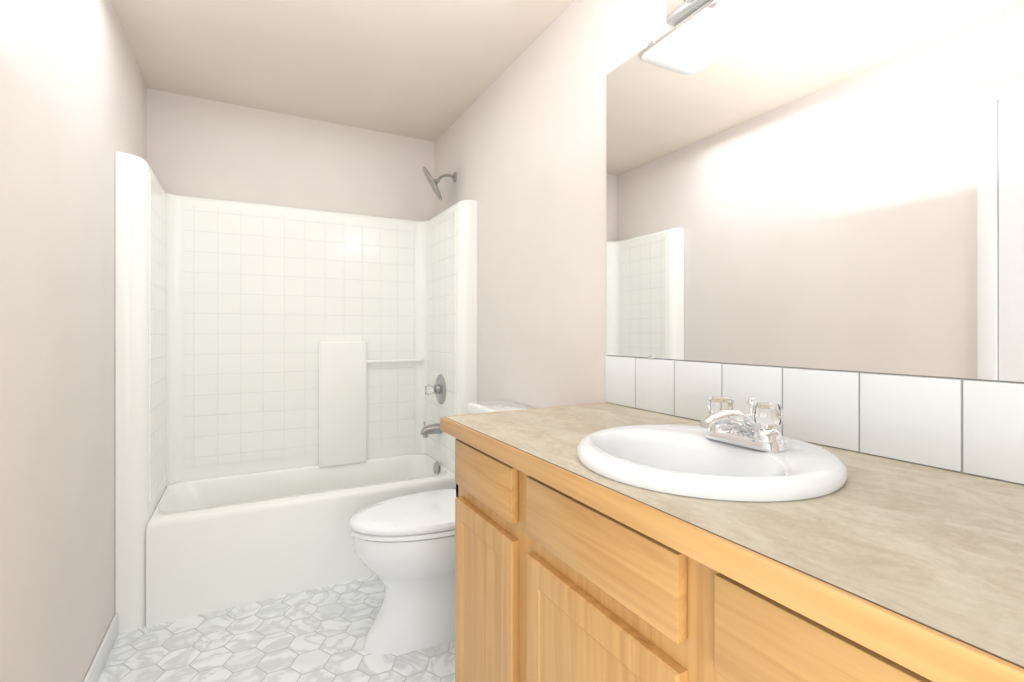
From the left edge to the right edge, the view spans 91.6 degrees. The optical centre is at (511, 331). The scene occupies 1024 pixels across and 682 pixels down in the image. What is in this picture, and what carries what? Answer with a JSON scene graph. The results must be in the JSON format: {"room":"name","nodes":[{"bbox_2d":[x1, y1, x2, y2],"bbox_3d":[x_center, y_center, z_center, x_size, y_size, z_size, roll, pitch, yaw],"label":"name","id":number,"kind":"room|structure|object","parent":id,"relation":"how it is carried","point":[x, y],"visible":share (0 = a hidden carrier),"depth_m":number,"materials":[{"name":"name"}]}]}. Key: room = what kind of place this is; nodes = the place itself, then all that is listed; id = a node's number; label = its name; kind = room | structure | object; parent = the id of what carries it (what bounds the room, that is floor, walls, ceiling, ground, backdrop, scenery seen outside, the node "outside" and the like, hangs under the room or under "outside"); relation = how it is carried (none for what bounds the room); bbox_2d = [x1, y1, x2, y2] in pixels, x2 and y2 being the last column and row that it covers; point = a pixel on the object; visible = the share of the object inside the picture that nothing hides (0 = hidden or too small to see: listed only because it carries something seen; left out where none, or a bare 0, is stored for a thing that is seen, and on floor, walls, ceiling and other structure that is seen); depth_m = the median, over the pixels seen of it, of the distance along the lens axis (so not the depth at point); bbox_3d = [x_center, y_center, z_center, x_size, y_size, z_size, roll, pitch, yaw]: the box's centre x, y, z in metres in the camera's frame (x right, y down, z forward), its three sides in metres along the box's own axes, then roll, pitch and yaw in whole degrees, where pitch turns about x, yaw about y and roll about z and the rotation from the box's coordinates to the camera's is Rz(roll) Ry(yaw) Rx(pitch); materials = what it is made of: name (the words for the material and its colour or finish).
{"room":"bathroom","nodes":[
{"label":"bathroom","id":0,"kind":"room"},
{"bbox_2d":[0,0,146,681],"bbox_3d":[-1.011,-0.035,0.820,0.100,2.440,4.098,0,0,-28],"label":"wall","id":1,"kind":"structure","parent":0,"point":[73,104],"depth_m":1.38,"materials":[{"name":"paint"}]},
{"bbox_2d":[83,613,117,681],"bbox_3d":[-1.184,1.143,1.265,0.012,0.085,1.547,0,0,-28],"label":"baseboard","id":2,"kind":"structure","parent":1,"relation":"attached to","point":[96,668],"depth_m":1.72,"materials":[{"name":"white wood"}]},
{"bbox_2d":[98,575,454,681],"bbox_3d":[-0.282,1.235,1.208,1.753,0.100,4.098,0,0,-28],"label":"floor","id":3,"kind":"structure","parent":0,"point":[319,634],"depth_m":1.86,"materials":[{"name":"tile"}]},
{"bbox_2d":[115,152,477,633],"bbox_3d":[-1.032,0.116,2.620,1.550,2.139,0.697,0,0,-28],"label":"shower","id":4,"kind":"object","parent":3,"relation":"on","point":[293,385],"visible":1,"depth_m":2.65,"materials":[{"name":"white plastic"}]},
{"bbox_2d":[349,400,535,653],"bbox_3d":[-0.264,0.754,2.012,0.759,0.861,0.460,0,0,-28],"label":"toilet","id":5,"kind":"object","parent":3,"relation":"on","point":[404,548],"visible":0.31,"depth_m":1.85,"materials":[{"name":"white ceramic"}]},
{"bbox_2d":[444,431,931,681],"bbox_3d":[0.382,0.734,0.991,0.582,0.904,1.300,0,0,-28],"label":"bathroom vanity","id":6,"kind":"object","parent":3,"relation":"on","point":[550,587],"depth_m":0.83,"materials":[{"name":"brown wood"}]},
{"bbox_2d":[444,403,1023,681],"bbox_3d":[0.376,0.263,0.987,0.597,0.037,1.306,0,0,-28],"label":"countertop","id":7,"kind":"structure","parent":6,"relation":"on","point":[925,569],"depth_m":0.57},
{"bbox_2d":[528,415,915,522],"bbox_3d":[0.360,0.290,0.944,0.468,0.154,0.465,0,0,-28],"label":"sink","id":8,"kind":"object","parent":7,"relation":"in","point":[658,457],"depth_m":0.88,"materials":[{"name":"white ceramic"}]},
{"bbox_2d":[692,395,795,450],"bbox_3d":[0.412,0.173,0.944,0.137,0.085,0.164,0,0,-28],"label":"faucet","id":9,"kind":"object","parent":8,"relation":"on","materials":[{"name":"silver metal"}]},
{"bbox_2d":[147,88,434,220],"bbox_3d":[-1.220,-0.035,2.973,1.553,2.440,0.100,0,0,-28],"label":"wall","id":10,"kind":"structure","parent":0,"point":[202,148],"depth_m":2.86,"materials":[{"name":"paint"}]},
{"bbox_2d":[110,0,574,141],"bbox_3d":[-0.282,-1.305,1.208,1.753,0.100,4.098,0,0,-28],"label":"ceiling","id":11,"kind":"structure","parent":0,"point":[431,70],"depth_m":2.24,"materials":[{"name":"paint"}]},
{"bbox_2d":[435,0,1023,408],"bbox_3d":[0.448,-0.035,1.596,0.100,2.440,4.098,0,0,-28],"label":"wall","id":12,"kind":"structure","parent":0,"point":[520,146],"depth_m":2.06,"materials":[{"name":"paint"}]},
{"bbox_2d":[666,0,707,25],"bbox_3d":[0.569,-0.930,1.064,0.184,0.109,0.778,0,0,-28],"label":"sconce","id":13,"kind":"object","parent":12,"relation":"attached to","point":[677,11],"visible":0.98,"depth_m":1.40,"materials":[{"name":"silver metal"}]},
{"bbox_2d":[606,0,1023,381],"bbox_3d":[0.634,-0.400,1.127,0.010,0.968,1.318,0,0,-28],"label":"mirror","id":14,"kind":"object","parent":12,"relation":"attached to","point":[829,184],"visible":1,"depth_m":1.06,"materials":[{"name":"clear glass"}]}
]}

